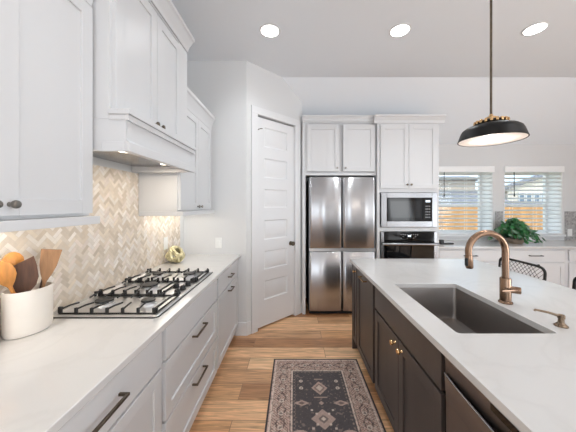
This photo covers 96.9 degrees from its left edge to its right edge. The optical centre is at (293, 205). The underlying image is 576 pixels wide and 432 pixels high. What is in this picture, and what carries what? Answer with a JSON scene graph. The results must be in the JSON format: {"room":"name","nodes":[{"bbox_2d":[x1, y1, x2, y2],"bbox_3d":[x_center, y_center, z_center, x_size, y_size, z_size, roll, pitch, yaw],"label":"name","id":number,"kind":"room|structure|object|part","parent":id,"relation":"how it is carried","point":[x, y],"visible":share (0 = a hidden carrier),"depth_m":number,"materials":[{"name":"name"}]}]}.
{"room":"kitchen","nodes":[
{"label":"kitchen","id":0,"kind":"room"},
{"bbox_2d":[93,157,183,281],"bbox_3d":[-1.288,-0.085,-0.100,0.100,3.090,8.800,0,0,0],"label":"wall","id":1,"kind":"structure","parent":0,"point":[96,161],"depth_m":1.83,"materials":[{"name":"white paint"}]},
{"bbox_2d":[0,0,99,232],"bbox_3d":[-1.053,-0.459,0.784,0.352,1.082,0.768,0,0,0],"label":"upper cabinet","id":2,"kind":"object","parent":1,"relation":"attached to","point":[46,46],"visible":1,"depth_m":0.94,"materials":[{"name":"white paint"}]},
{"bbox_3d":[-0.897,-0.004,0.817,0.030,0.028,0.028,0,0,0],"label":"door knob","id":3,"kind":"part","parent":2,"relation":"part of","materials":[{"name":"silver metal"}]},
{"bbox_3d":[-0.942,-0.440,0.780,0.020,0.971,0.760,0,0,0],"label":"frame","id":4,"kind":"part","parent":2,"relation":"part of","materials":[{"name":"white paint"}]},
{"bbox_3d":[-1.058,0.065,0.784,0.342,0.035,0.768,0,0,0],"label":"light rail","id":5,"kind":"part","parent":2,"relation":"part of","materials":[{"name":"white paint"}]},
{"bbox_3d":[-0.904,-0.953,0.780,0.055,0.095,0.760,0,0,0],"label":"crown moulding","id":6,"kind":"part","parent":2,"relation":"part of","materials":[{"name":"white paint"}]},
{"bbox_2d":[0,165,179,335],"bbox_3d":[-1.234,0.146,1.228,0.008,0.796,3.055,0,0,0],"label":"backsplash","id":7,"kind":"structure","parent":1,"relation":"attached to","point":[124,244],"depth_m":1.66,"materials":[{"name":"tile"}]},
{"bbox_2d":[164,237,167,249],"bbox_3d":[-1.225,0.360,2.440,0.008,0.116,0.072,0,0,0],"label":"outlet plate","id":8,"kind":"object","parent":7,"relation":"attached to","point":[165,238],"visible":1,"depth_m":2.43,"materials":[{"name":"white plastic"}]},
{"bbox_2d":[92,0,195,172],"bbox_3d":[-0.988,-0.779,1.562,0.480,1.062,0.905,0,0,0],"label":"range hood","id":9,"kind":"object","parent":1,"relation":"attached to","point":[140,47],"visible":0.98,"depth_m":1.41,"materials":[{"name":"white paint"}]},
{"bbox_3d":[-0.840,-0.807,1.367,0.020,0.718,0.358,0,0,0],"label":"door","id":10,"kind":"part","parent":9,"relation":"part of","materials":[{"name":"white paint"}]},
{"bbox_3d":[-0.860,-0.815,1.593,0.020,0.830,0.845,0,0,0],"label":"frame","id":11,"kind":"part","parent":9,"relation":"part of","materials":[{"name":"white paint"}]},
{"bbox_3d":[-0.798,-0.418,1.558,0.100,0.052,0.793,0,0,0],"label":"ledge moulding","id":12,"kind":"part","parent":9,"relation":"part of","materials":[{"name":"white paint"}]},
{"bbox_3d":[-0.840,-0.807,1.708,0.020,0.718,0.315,0,0,0],"label":"door","id":13,"kind":"part","parent":9,"relation":"part of","materials":[{"name":"white paint"}]},
{"bbox_3d":[-0.817,-1.260,1.562,0.066,0.100,0.905,0,0,0],"label":"crown moulding","id":14,"kind":"part","parent":9,"relation":"part of","materials":[{"name":"white paint"}]},
{"bbox_3d":[-0.847,-0.814,1.940,0.006,0.772,0.145,0,0,0],"label":"filler panel","id":15,"kind":"part","parent":9,"relation":"part of","materials":[{"name":"white paint"}]},
{"bbox_2d":[139,87,214,215],"bbox_3d":[-1.049,-0.444,2.420,0.358,1.052,0.800,0,0,0],"label":"upper cabinet","id":16,"kind":"object","parent":1,"relation":"attached to","point":[160,194],"visible":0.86,"depth_m":2.19,"materials":[{"name":"white paint"}]},
{"bbox_3d":[-1.054,0.065,2.420,0.348,0.035,0.800,0,0,0],"label":"light rail","id":17,"kind":"part","parent":16,"relation":"part of","materials":[{"name":"white paint"}]},
{"bbox_3d":[-0.915,-0.393,2.228,0.020,0.854,0.385,0,0,0],"label":"door","id":18,"kind":"part","parent":16,"relation":"part of","materials":[{"name":"white paint"}]},
{"bbox_3d":[-0.935,-0.402,2.420,0.020,0.896,0.800,0,0,0],"label":"frame","id":19,"kind":"part","parent":16,"relation":"part of","materials":[{"name":"white paint"}]},
{"bbox_3d":[-0.897,-0.900,2.420,0.055,0.140,0.800,0,0,0],"label":"crown moulding","id":20,"kind":"part","parent":16,"relation":"part of","materials":[{"name":"white paint"}]},
{"bbox_3d":[-0.915,-0.393,2.607,0.020,0.854,0.366,0,0,0],"label":"door","id":21,"kind":"part","parent":16,"relation":"part of","materials":[{"name":"white paint"}]},
{"bbox_2d":[184,61,245,334],"bbox_3d":[-0.886,-0.085,2.920,0.703,3.090,0.100,0,0,0],"label":"wall","id":22,"kind":"structure","parent":0,"point":[220,86],"depth_m":2.87,"materials":[{"name":"white paint"}]},
{"bbox_2d":[215,238,221,247],"bbox_3d":[-0.850,0.420,2.864,0.072,0.116,0.010,0,0,0],"label":"switch plate","id":23,"kind":"object","parent":22,"relation":"attached to","point":[218,241],"visible":1,"depth_m":2.86,"materials":[{"name":"white plastic"}]},
{"bbox_2d":[235,321,250,335],"bbox_3d":[-0.571,1.385,2.867,0.176,0.150,0.043,0,0,-13],"label":"baseboard","id":24,"kind":"structure","parent":22,"relation":"attached to","point":[244,328],"depth_m":2.85,"materials":[{"name":"white paint"}]},
{"bbox_2d":[246,61,301,321],"bbox_3d":[-0.247,-0.085,3.216,0.895,3.090,0.100,0,0,-44],"label":"wall","id":25,"kind":"structure","parent":0,"point":[265,89],"depth_m":3.02,"materials":[{"name":"white paint"}]},
{"bbox_2d":[251,105,299,333],"bbox_3d":[-0.236,0.158,3.212,0.786,2.605,0.118,0,0,-44],"label":"trim","id":26,"kind":"structure","parent":25,"relation":"attached to","point":[256,112],"depth_m":2.95,"materials":[{"name":"white paint"}]},
{"bbox_2d":[258,117,294,327],"bbox_3d":[-0.210,0.199,3.169,0.603,2.479,0.109,0,0,-44],"label":"door","id":27,"kind":"structure","parent":25,"relation":"in","point":[276,243],"depth_m":3.16,"materials":[{"name":"white paint"}]},
{"bbox_2d":[189,298,393,431],"bbox_3d":[2.031,1.490,-0.140,6.738,0.060,8.920,0,0,0],"label":"floor","id":28,"kind":"structure","parent":0,"point":[236,399],"depth_m":2.40,"materials":[{"name":"brown wood"}]},
{"bbox_2d":[58,333,160,431],"bbox_3d":[-0.911,1.018,0.821,0.647,0.882,0.800,0,0,0],"label":"base cabinet","id":29,"kind":"object","parent":28,"relation":"on","point":[131,401],"visible":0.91,"depth_m":0.97,"materials":[{"name":"white paint"}]},
{"bbox_3d":[-0.607,0.674,0.821,0.037,0.010,0.190,0,0,0],"label":"drawer pull","id":30,"kind":"part","parent":29,"relation":"part of","materials":[{"name":"brown metal"}]},
{"bbox_3d":[-0.635,1.059,1.013,0.020,0.578,0.380,0,0,0],"label":"door","id":31,"kind":"part","parent":29,"relation":"part of","materials":[{"name":"white paint"}]},
{"bbox_2d":[159,280,216,431],"bbox_3d":[-0.911,1.018,1.657,0.647,0.882,0.860,0,0,0],"label":"base cabinet","id":32,"kind":"object","parent":28,"relation":"on","point":[188,368],"visible":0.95,"depth_m":1.52,"materials":[{"name":"white paint"}]},
{"bbox_3d":[-0.655,0.969,1.657,0.020,0.783,0.860,0,0,0],"label":"frame","id":33,"kind":"part","parent":32,"relation":"part of","materials":[{"name":"white paint"}]},
{"bbox_3d":[-0.635,0.674,1.657,0.020,0.165,0.824,0,0,0],"label":"drawer","id":34,"kind":"part","parent":32,"relation":"part of","materials":[{"name":"white paint"}]},
{"bbox_3d":[-0.635,1.208,1.657,0.020,0.281,0.824,0,0,0],"label":"drawer","id":35,"kind":"part","parent":32,"relation":"part of","materials":[{"name":"white paint"}]},
{"bbox_3d":[-0.607,1.100,1.657,0.037,0.010,0.190,0,0,0],"label":"drawer pull","id":36,"kind":"part","parent":32,"relation":"part of","materials":[{"name":"brown metal"}]},
{"bbox_3d":[-0.607,0.805,1.657,0.037,0.010,0.190,0,0,0],"label":"drawer pull","id":37,"kind":"part","parent":32,"relation":"part of","materials":[{"name":"brown metal"}]},
{"bbox_2d":[216,260,237,369],"bbox_3d":[-0.911,1.018,2.471,0.647,0.882,0.761,0,0,0],"label":"base cabinet","id":38,"kind":"object","parent":28,"relation":"on","point":[227,283],"visible":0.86,"depth_m":2.40,"materials":[{"name":"white paint"}]},
{"bbox_3d":[-0.635,0.674,2.471,0.020,0.165,0.725,0,0,0],"label":"drawer","id":39,"kind":"part","parent":38,"relation":"part of","materials":[{"name":"white paint"}]},
{"bbox_2d":[264,359,385,431],"bbox_3d":[0.202,1.456,1.433,0.784,0.006,1.967,0,0,0],"label":"runner rug","id":40,"kind":"object","parent":28,"relation":"on","point":[306,395],"visible":1,"depth_m":1.91,"materials":[{"name":"fabric"}]},
{"bbox_2d":[302,115,375,313],"bbox_3d":[0.604,0.127,3.570,0.984,2.664,0.400,0,0,0],"label":"tall cabinet","id":41,"kind":"object","parent":28,"relation":"on","point":[332,145],"visible":0.98,"depth_m":3.41,"materials":[{"name":"white paint"}]},
{"bbox_3d":[0.133,0.160,3.595,0.041,2.599,0.350,0,0,0],"label":"panel","id":42,"kind":"part","parent":41,"relation":"part of","materials":[{"name":"white paint"}]},
{"bbox_3d":[0.390,-0.767,3.410,0.432,0.618,0.020,0,0,0],"label":"door","id":43,"kind":"part","parent":41,"relation":"part of","materials":[{"name":"white paint"}]},
{"bbox_3d":[0.602,-1.165,3.405,0.980,0.080,0.030,0,0,0],"label":"crown moulding","id":44,"kind":"part","parent":41,"relation":"part of","materials":[{"name":"white paint"}]},
{"bbox_3d":[0.625,-0.773,3.430,0.941,0.734,0.020,0,0,0],"label":"frame","id":45,"kind":"part","parent":41,"relation":"part of","materials":[{"name":"white paint"}]},
{"bbox_3d":[0.868,-0.767,3.410,0.428,0.618,0.020,0,0,0],"label":"door","id":46,"kind":"part","parent":41,"relation":"part of","materials":[{"name":"white paint"}]},
{"bbox_2d":[307,176,375,313],"bbox_3d":[0.645,0.533,3.690,0.894,1.851,0.620,0,0,0],"label":"refrigerator","id":47,"kind":"object","parent":28,"relation":"on","point":[340,210],"visible":0.91,"depth_m":3.38,"materials":[{"name":"silver metal"}]},
{"bbox_3d":[0.419,0.094,3.420,0.443,0.948,0.080,0,0,0],"label":"door","id":48,"kind":"part","parent":47,"relation":"part of","materials":[{"name":"silver metal"}]},
{"bbox_3d":[0.419,1.007,3.420,0.443,0.790,0.080,0,0,0],"label":"door","id":49,"kind":"part","parent":47,"relation":"part of","materials":[{"name":"silver metal"}]},
{"bbox_3d":[0.870,0.094,3.420,0.445,0.948,0.079,0,0,0],"label":"door","id":50,"kind":"part","parent":47,"relation":"part of","materials":[{"name":"silver metal"}]},
{"bbox_3d":[0.870,1.007,3.420,0.445,0.790,0.079,0,0,0],"label":"door","id":51,"kind":"part","parent":47,"relation":"part of","materials":[{"name":"silver metal"}]},
{"bbox_2d":[352,264,356,348],"bbox_3d":[1.004,1.018,2.522,0.872,0.882,0.181,0,0,0],"label":"base cabinet","id":52,"kind":"object","parent":28,"relation":"on","point":[354,269],"visible":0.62,"depth_m":2.55,"materials":[{"name":"brown paint"}]},
{"bbox_2d":[357,269,376,382],"bbox_3d":[1.000,1.018,2.170,0.879,0.882,0.518,0,0,0],"label":"base cabinet","id":53,"kind":"object","parent":28,"relation":"on","point":[366,308],"visible":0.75,"depth_m":2.13,"materials":[{"name":"brown paint"}]},
{"bbox_2d":[375,287,445,431],"bbox_3d":[1.004,1.018,1.462,0.872,0.882,0.895,0,0,0],"label":"base cabinet","id":54,"kind":"object","parent":28,"relation":"on","point":[409,369],"visible":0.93,"depth_m":1.37,"materials":[{"name":"brown paint"}]},
{"bbox_3d":[0.608,1.059,1.676,0.020,0.578,0.424,0,0,0],"label":"door","id":55,"kind":"part","parent":54,"relation":"part of","materials":[{"name":"brown paint"}]},
{"bbox_3d":[0.583,0.810,1.415,0.030,0.034,0.034,0,0,0],"label":"door knob","id":56,"kind":"part","parent":54,"relation":"part of","materials":[{"name":"gold metal"}]},
{"bbox_3d":[0.608,1.059,1.249,0.020,0.578,0.422,0,0,0],"label":"door","id":57,"kind":"part","parent":54,"relation":"part of","materials":[{"name":"brown paint"}]},
{"bbox_2d":[374,114,446,258],"bbox_3d":[1.520,0.135,3.663,0.931,2.649,0.699,0,0,0],"label":"tall cabinet","id":58,"kind":"object","parent":28,"relation":"on","point":[407,145],"visible":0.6,"depth_m":3.36,"materials":[{"name":"white paint"}]},
{"bbox_3d":[1.323,-0.645,3.360,0.370,0.838,0.020,0,0,0],"label":"door","id":59,"kind":"part","parent":58,"relation":"part of","materials":[{"name":"white paint"}]},
{"bbox_2d":[380,193,436,226],"bbox_3d":[1.511,0.056,3.571,0.736,0.453,0.459,0,0,0],"label":"microwave","id":60,"kind":"object","parent":58,"relation":"in","point":[396,209],"visible":1,"depth_m":3.34,"materials":[{"name":"silver metal"}]},
{"bbox_3d":[1.455,0.051,3.370,0.470,0.305,0.056,0,0,0],"label":"door","id":61,"kind":"part","parent":60,"relation":"part of","materials":[{"name":"black glass"}]},
{"bbox_3d":[1.752,0.051,3.370,0.119,0.305,0.056,0,0,0],"label":"control panel","id":62,"kind":"part","parent":60,"relation":"part of","materials":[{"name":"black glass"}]},
{"bbox_2d":[380,231,439,258],"bbox_3d":[1.511,0.718,3.615,0.736,0.745,0.670,0,0,0],"label":"wall oven","id":63,"kind":"object","parent":58,"relation":"in","point":[393,244],"visible":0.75,"depth_m":3.34,"materials":[{"name":"black"}]},
{"bbox_3d":[1.163,0.718,3.369,0.040,0.745,0.038,0,0,0],"label":"trim","id":64,"kind":"part","parent":63,"relation":"part of","materials":[{"name":"silver metal"}]},
{"bbox_3d":[1.512,0.406,3.383,0.655,0.121,0.070,0,0,0],"label":"control panel","id":65,"kind":"part","parent":63,"relation":"part of","materials":[{"name":"black glass"}]},
{"bbox_3d":[1.512,0.781,3.381,0.655,0.618,0.074,0,0,0],"label":"door","id":66,"kind":"part","parent":63,"relation":"part of","materials":[{"name":"black glass"}]},
{"bbox_3d":[1.511,0.500,3.312,0.722,0.035,0.064,0,0,0],"label":"door handle","id":67,"kind":"part","parent":63,"relation":"part of","materials":[{"name":"silver metal"}]},
{"bbox_3d":[1.861,0.718,3.369,0.037,0.745,0.038,0,0,0],"label":"trim","id":68,"kind":"part","parent":63,"relation":"part of","materials":[{"name":"silver metal"}]},
{"bbox_3d":[1.520,-1.137,3.345,0.931,0.105,0.050,0,0,0],"label":"crown moulding","id":69,"kind":"part","parent":58,"relation":"part of","materials":[{"name":"white paint"}]},
{"bbox_3d":[1.696,-0.645,3.360,0.368,0.838,0.020,0,0,0],"label":"door","id":70,"kind":"part","parent":58,"relation":"part of","materials":[{"name":"white paint"}]},
{"bbox_2d":[439,249,500,265],"bbox_3d":[2.360,1.018,3.696,0.878,0.882,0.625,0,0,0],"label":"base cabinet","id":71,"kind":"object","parent":28,"relation":"on","point":[490,256],"visible":0.09,"depth_m":3.42,"materials":[{"name":"white paint"}]},
{"bbox_3d":[2.360,0.671,3.430,0.822,0.147,0.020,0,0,0],"label":"drawer","id":72,"kind":"part","parent":71,"relation":"part of","materials":[{"name":"white paint"}]},
{"bbox_2d":[439,240,575,248],"bbox_3d":[3.608,0.561,3.707,3.378,0.030,0.624,0,0,0],"label":"countertop","id":73,"kind":"structure","parent":71,"relation":"on","point":[458,244],"depth_m":3.49,"materials":[{"name":"white stone"}]},
{"bbox_2d":[439,240,453,243],"bbox_3d":[2.163,0.514,3.615,0.195,0.062,0.050,0,0,0],"label":"tape dispenser","id":74,"kind":"object","parent":73,"relation":"on","point":[440,241],"visible":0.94,"depth_m":3.60,"materials":[{"name":"black"}]},
{"bbox_2d":[488,217,545,243],"bbox_3d":[3.196,0.356,3.700,0.587,0.380,0.508,0,0,-26],"label":"potted plant","id":75,"kind":"object","parent":73,"relation":"on","point":[514,228],"visible":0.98,"depth_m":3.62,"materials":[{"name":"green plant"}]},
{"bbox_3d":[3.200,0.510,3.700,0.236,0.070,0.236,0,0,0],"label":"pot","id":76,"kind":"part","parent":75,"relation":"part of","materials":[{"name":"stone"}]},
{"bbox_2d":[444,357,519,431],"bbox_3d":[0.987,1.020,0.700,0.826,0.877,0.596,0,0,0],"label":"dishwasher","id":77,"kind":"object","parent":28,"relation":"on","point":[468,409],"visible":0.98,"depth_m":0.87,"materials":[{"name":"silver"}]},
{"bbox_3d":[0.627,1.020,0.700,0.066,0.650,0.596,0,0,0],"label":"door","id":78,"kind":"part","parent":77,"relation":"part of","materials":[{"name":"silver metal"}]},
{"bbox_2d":[498,257,546,280],"bbox_3d":[1.763,0.971,2.220,0.466,0.978,0.480,0,0,0],"label":"bar stool","id":79,"kind":"object","parent":28,"relation":"on","point":[500,259],"visible":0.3,"depth_m":2.16,"materials":[{"name":"black metal"}]},
{"bbox_2d":[501,249,565,286],"bbox_3d":[3.232,1.018,3.696,0.863,0.882,0.625,0,0,0],"label":"base cabinet","id":80,"kind":"object","parent":28,"relation":"on","point":[553,261],"visible":0.34,"depth_m":3.42,"materials":[{"name":"white paint"}]},
{"bbox_3d":[3.030,1.059,3.430,0.402,0.578,0.020,0,0,0],"label":"door","id":81,"kind":"part","parent":80,"relation":"part of","materials":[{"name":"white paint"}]},
{"bbox_3d":[3.232,0.671,3.430,0.807,0.147,0.020,0,0,0],"label":"drawer","id":82,"kind":"part","parent":80,"relation":"part of","materials":[{"name":"white paint"}]},
{"bbox_3d":[3.435,1.059,3.430,0.402,0.578,0.020,0,0,0],"label":"door","id":83,"kind":"part","parent":80,"relation":"part of","materials":[{"name":"white paint"}]},
{"bbox_2d":[566,249,575,287],"bbox_3d":[4.093,1.018,3.696,0.853,0.882,0.625,0,0,0],"label":"base cabinet","id":84,"kind":"object","parent":28,"relation":"on","point":[570,253],"visible":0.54,"depth_m":3.42,"materials":[{"name":"white paint"}]},
{"bbox_3d":[4.093,0.671,3.430,0.797,0.147,0.020,0,0,0],"label":"drawer","id":85,"kind":"part","parent":84,"relation":"part of","materials":[{"name":"white paint"}]},
{"bbox_3d":[3.893,1.059,3.430,0.397,0.578,0.020,0,0,0],"label":"door","id":86,"kind":"part","parent":84,"relation":"part of","materials":[{"name":"white paint"}]},
{"bbox_2d":[572,277,575,289],"bbox_3d":[1.763,0.971,1.570,0.466,0.978,0.480,0,0,0],"label":"bar stool","id":87,"kind":"object","parent":28,"relation":"on","point":[574,279],"visible":0.11,"depth_m":1.78,"materials":[{"name":"black metal"}]},
{"bbox_3d":[-0.912,1.018,0.060,0.647,0.882,0.718,0,0,0],"label":"base cabinet","id":88,"kind":"object","parent":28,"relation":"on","visible":0},
{"bbox_2d":[0,254,240,431],"bbox_3d":[-0.918,0.561,1.284,0.636,0.030,3.167,0,0,0],"label":"countertop","id":89,"kind":"structure","parent":88,"relation":"on","point":[47,376],"depth_m":0.92,"materials":[{"name":"white stone"}]},
{"bbox_2d":[1,281,52,339],"bbox_3d":[-1.160,0.452,1.115,0.136,0.188,0.176,0,0,0],"label":"utensil crock","id":90,"kind":"object","parent":89,"relation":"on","point":[23,314],"visible":0.91,"depth_m":1.06,"materials":[{"name":"beige ceramic"}]},
{"bbox_2d":[0,261,16,293],"bbox_3d":[-1.156,0.372,1.046,0.030,0.305,0.121,0,0,26],"label":"wooden spoon","id":91,"kind":"object","parent":90,"relation":"in","point":[8,273],"visible":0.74,"depth_m":1.03,"materials":[{"name":"orange wood"}]},
{"bbox_2d":[1,252,23,265],"bbox_3d":[-1.188,0.361,1.082,0.029,0.326,0.070,0,0,20],"label":"ladle","id":92,"kind":"object","parent":90,"relation":"in","point":[14,258],"visible":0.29,"depth_m":1.08,"materials":[{"name":"orange wood"}]},
{"bbox_2d":[13,256,38,292],"bbox_3d":[-1.158,0.371,1.078,0.046,0.308,0.111,0,0,28],"label":"wooden spatula","id":93,"kind":"object","parent":90,"relation":"in","point":[27,275],"visible":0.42,"depth_m":1.09,"materials":[{"name":"brown wood"}]},
{"bbox_2d":[39,249,61,287],"bbox_3d":[-1.131,0.360,1.171,0.098,0.328,0.027,0,0,-30],"label":"wooden spatula","id":94,"kind":"object","parent":90,"relation":"in","point":[49,258],"visible":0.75,"depth_m":1.17,"materials":[{"name":"brown wood"}]},
{"bbox_2d":[53,268,212,317],"bbox_3d":[-0.925,0.526,1.661,0.530,0.039,0.856,0,0,0],"label":"gas cooktop","id":95,"kind":"object","parent":89,"relation":"in","point":[150,294],"visible":0.99,"depth_m":1.48,"materials":[{"name":"silver metal"}]},
{"bbox_3d":[-1.040,0.531,1.400,0.112,0.017,0.112,0,0,0],"label":"burner","id":96,"kind":"part","parent":95,"relation":"part of","materials":[{"name":"silver metal"}]},
{"bbox_3d":[-0.800,0.531,1.400,0.090,0.017,0.090,0,0,0],"label":"burner","id":97,"kind":"part","parent":95,"relation":"part of","materials":[{"name":"silver metal"}]},
{"bbox_3d":[-0.950,0.531,1.673,0.138,0.017,0.138,0,0,0],"label":"burner","id":98,"kind":"part","parent":95,"relation":"part of","materials":[{"name":"silver metal"}]},
{"bbox_3d":[-0.715,0.525,1.640,0.042,0.029,0.042,0,0,0],"label":"control knob","id":99,"kind":"part","parent":95,"relation":"part of","materials":[{"name":"black metal"}]},
{"bbox_3d":[-0.800,0.531,1.950,0.112,0.017,0.112,0,0,0],"label":"burner","id":100,"kind":"part","parent":95,"relation":"part of","materials":[{"name":"silver metal"}]},
{"bbox_2d":[165,246,184,262],"bbox_3d":[-1.134,0.464,2.438,0.170,0.161,0.170,0,0,0],"label":"ornament","id":101,"kind":"object","parent":89,"relation":"on","point":[174,250],"visible":1,"depth_m":2.39,"materials":[{"name":"beige ceramic"}]},
{"bbox_3d":[1.019,1.018,0.323,0.842,0.882,0.143,0,0,0],"label":"cabinet","id":102,"kind":"object","parent":28,"relation":"on","visible":0},
{"bbox_2d":[350,259,575,431],"bbox_3d":[1.203,0.561,1.413,1.254,0.030,2.427,0,0,0],"label":"countertop","id":103,"kind":"structure","parent":102,"relation":"on","point":[530,379],"depth_m":1.06,"materials":[{"name":"white stone"}]},
{"bbox_2d":[400,288,545,333],"bbox_3d":[0.915,0.684,1.438,0.474,0.217,0.739,0,0,0],"label":"sink","id":104,"kind":"object","parent":103,"relation":"in","point":[462,312],"visible":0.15,"depth_m":1.66,"materials":[{"name":"silver metal"}]},
{"bbox_2d":[465,230,520,304],"bbox_3d":[1.108,0.341,1.415,0.290,0.408,0.107,0,0,0],"label":"kitchen faucet","id":105,"kind":"object","parent":103,"relation":"on","point":[506,289],"visible":1,"depth_m":1.42,"materials":[{"name":"beige metal"}]},
{"bbox_3d":[1.086,0.276,1.435,0.242,0.278,0.035,0,0,0],"label":"spout","id":106,"kind":"part","parent":105,"relation":"part of","materials":[{"name":"beige metal"}]},
{"bbox_3d":[1.172,0.461,1.377,0.119,0.015,0.016,0,0,-14],"label":"lever","id":107,"kind":"part","parent":105,"relation":"part of","materials":[{"name":"beige metal"}]},
{"bbox_3d":[1.226,0.468,1.408,0.045,0.038,0.038,0,0,37],"label":"handle","id":108,"kind":"part","parent":105,"relation":"part of","materials":[{"name":"beige metal"}]},
{"bbox_2d":[533,309,568,328],"bbox_3d":[1.169,0.510,1.155,0.132,0.071,0.050,0,0,0],"label":"soap dispenser","id":109,"kind":"object","parent":103,"relation":"on","point":[560,322],"visible":1,"depth_m":1.15,"materials":[{"name":"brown metal"}]},
{"bbox_2d":[171,0,575,143],"bbox_3d":[2.031,-1.310,-0.265,6.738,0.760,8.670,0,0,0],"label":"ceiling","id":110,"kind":"structure","parent":0,"point":[339,57],"depth_m":2.71,"materials":[{"name":"white paint"}]},
{"bbox_2d":[259,23,279,37],"bbox_3d":[-0.224,-1.625,2.375,0.196,0.007,0.196,0,0,0],"label":"recessed light","id":111,"kind":"object","parent":110,"relation":"in","point":[269,30],"visible":1,"depth_m":2.37,"materials":[{"name":"white paint"}]},
{"bbox_2d":[261,25,277,36],"bbox_3d":[-0.224,-1.626,2.375,0.159,0.002,0.159,0,0,0],"label":"diffuser","id":112,"kind":"object","parent":111,"relation":"attached to","point":[266,30],"depth_m":2.37,"materials":[{"name":"white plastic"}]},
{"bbox_2d":[389,23,411,37],"bbox_3d":[0.985,-1.625,2.370,0.196,0.007,0.196,0,0,0],"label":"recessed light","id":113,"kind":"object","parent":110,"relation":"in","point":[399,30],"visible":1,"depth_m":2.37,"materials":[{"name":"white plastic"}]},
{"bbox_2d":[391,25,408,35],"bbox_3d":[0.985,-1.626,2.370,0.159,0.002,0.159,0,0,0],"label":"diffuser","id":114,"kind":"object","parent":113,"relation":"attached to","point":[397,30],"depth_m":2.37,"materials":[{"name":"white plastic"}]},
{"bbox_2d":[457,0,529,146],"bbox_3d":[1.200,-1.012,1.553,0.348,1.236,0.348,0,0,0],"label":"pendant lamp","id":115,"kind":"object","parent":110,"relation":"hanging from","point":[493,130],"visible":1,"depth_m":1.49,"materials":[{"name":"black metal"}]},
{"bbox_3d":[1.200,-1.078,1.553,0.013,1.054,0.013,0,0,0],"label":"rod","id":116,"kind":"part","parent":115,"relation":"part of","materials":[{"name":"brown metal"}]},
{"bbox_3d":[1.200,-0.445,1.553,0.348,0.098,0.348,0,0,0],"label":"lamp shade","id":117,"kind":"part","parent":115,"relation":"part of","materials":[{"name":"black metal"}]},
{"bbox_2d":[521,21,549,35],"bbox_3d":[2.220,-1.625,2.350,0.196,0.007,0.196,0,0,0],"label":"recessed light","id":118,"kind":"object","parent":110,"relation":"in","point":[538,27],"visible":1,"depth_m":2.34,"materials":[{"name":"white"}]},
{"bbox_2d":[523,23,546,34],"bbox_3d":[2.220,-1.626,2.350,0.159,0.002,0.159,0,0,0],"label":"diffuser","id":119,"kind":"object","parent":118,"relation":"attached to","point":[535,28],"depth_m":2.34,"materials":[{"name":"white plastic"}]},
{"bbox_2d":[305,144,575,297],"bbox_3d":[1.981,0.245,4.160,6.638,2.430,0.280,0,0,0],"label":"wall","id":120,"kind":"structure","parent":0,"point":[499,156],"depth_m":4.02,"materials":[{"name":"white paint"}]},
{"bbox_2d":[439,172,492,236],"bbox_3d":[2.679,-0.052,4.143,0.975,1.076,0.305,0,0,0],"label":"window","id":121,"kind":"structure","parent":120,"relation":"in","point":[491,175],"depth_m":4.17,"materials":[{"name":"white plastic"}]},
{"bbox_3d":[2.679,-0.003,4.270,0.825,0.045,0.034,0,0,0],"label":"meeting rail","id":122,"kind":"part","parent":121,"relation":"part of","materials":[{"name":"white plastic"}]},
{"bbox_3d":[2.679,0.471,4.117,0.975,0.030,0.254,0,0,0],"label":"sill","id":123,"kind":"part","parent":121,"relation":"part of","materials":[{"name":"white paint"}]},
{"bbox_2d":[439,166,494,233],"bbox_3d":[2.679,-0.081,4.029,0.939,1.068,0.096,0,0,0],"label":"window blind","id":124,"kind":"object","parent":121,"relation":"attached to","point":[444,169],"visible":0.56,"depth_m":4.05,"materials":[{"name":"white plastic"}]},
{"bbox_3d":[2.679,0.444,4.050,0.903,0.019,0.044,0,0,0],"label":"rail","id":125,"kind":"part","parent":124,"relation":"part of","materials":[{"name":"white plastic"}]},
{"bbox_2d":[504,172,565,236],"bbox_3d":[3.776,-0.052,4.143,0.975,1.076,0.305,0,0,0],"label":"window","id":126,"kind":"structure","parent":120,"relation":"in","point":[560,175],"depth_m":4.15,"materials":[{"name":"white plastic"}]},
{"bbox_3d":[3.776,-0.003,4.270,0.825,0.045,0.034,0,0,0],"label":"meeting rail","id":127,"kind":"part","parent":126,"relation":"part of","materials":[{"name":"white plastic"}]},
{"bbox_2d":[504,166,564,233],"bbox_3d":[3.776,-0.081,4.029,0.939,1.068,0.096,0,0,0],"label":"window blind","id":128,"kind":"object","parent":126,"relation":"attached to","point":[509,169],"visible":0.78,"depth_m":4.05,"materials":[{"name":"white plastic"}]},
{"bbox_3d":[3.776,0.471,4.117,0.975,0.030,0.254,0,0,0],"label":"sill","id":129,"kind":"part","parent":126,"relation":"part of","materials":[{"name":"white paint"}]},
{"bbox_2d":[495,211,575,239],"bbox_3d":[3.614,0.317,4.015,3.368,0.454,0.008,0,0,0],"label":"backsplash","id":130,"kind":"structure","parent":120,"relation":"attached to","point":[570,216],"depth_m":4.01,"materials":[{"name":"grey tile"}]},
{"bbox_2d":[567,229,571,235],"bbox_3d":[4.335,0.425,4.006,0.072,0.116,0.008,0,0,0],"label":"outlet plate","id":131,"kind":"object","parent":130,"relation":"attached to","point":[569,231],"visible":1,"depth_m":4.00,"materials":[{"name":"white plastic"}]},
{"label":"outside","id":132,"kind":"structure","parent":0,"visible":0},
{"bbox_3d":[17.000,1.790,32.160,46.000,0.060,55.680,0,0,0],"label":"ground","id":133,"kind":"structure","parent":132,"visible":0},
{"bbox_2d":[439,176,516,203],"bbox_3d":[8.250,-0.190,17.450,8.500,3.900,7.100,0,0,0],"label":"house","id":134,"kind":"structure","parent":133,"relation":"on","point":[440,192],"depth_m":16.33,"materials":[{"name":"beige brick"}]},
{"bbox_2d":[439,207,542,229],"bbox_3d":[7.021,0.892,9.030,16.042,1.696,0.060,0,0,0],"label":"fence","id":135,"kind":"object","parent":133,"relation":"on","point":[440,208],"visible":0.03,"depth_m":9.00,"materials":[{"name":"brown wood"}]},
{"bbox_2d":[505,175,542,203],"bbox_3d":[18.900,-0.660,18.900,12.400,4.840,8.200,0,0,0],"label":"house","id":136,"kind":"structure","parent":133,"relation":"on","point":[506,192],"depth_m":15.97,"materials":[{"name":"beige"}]}
]}

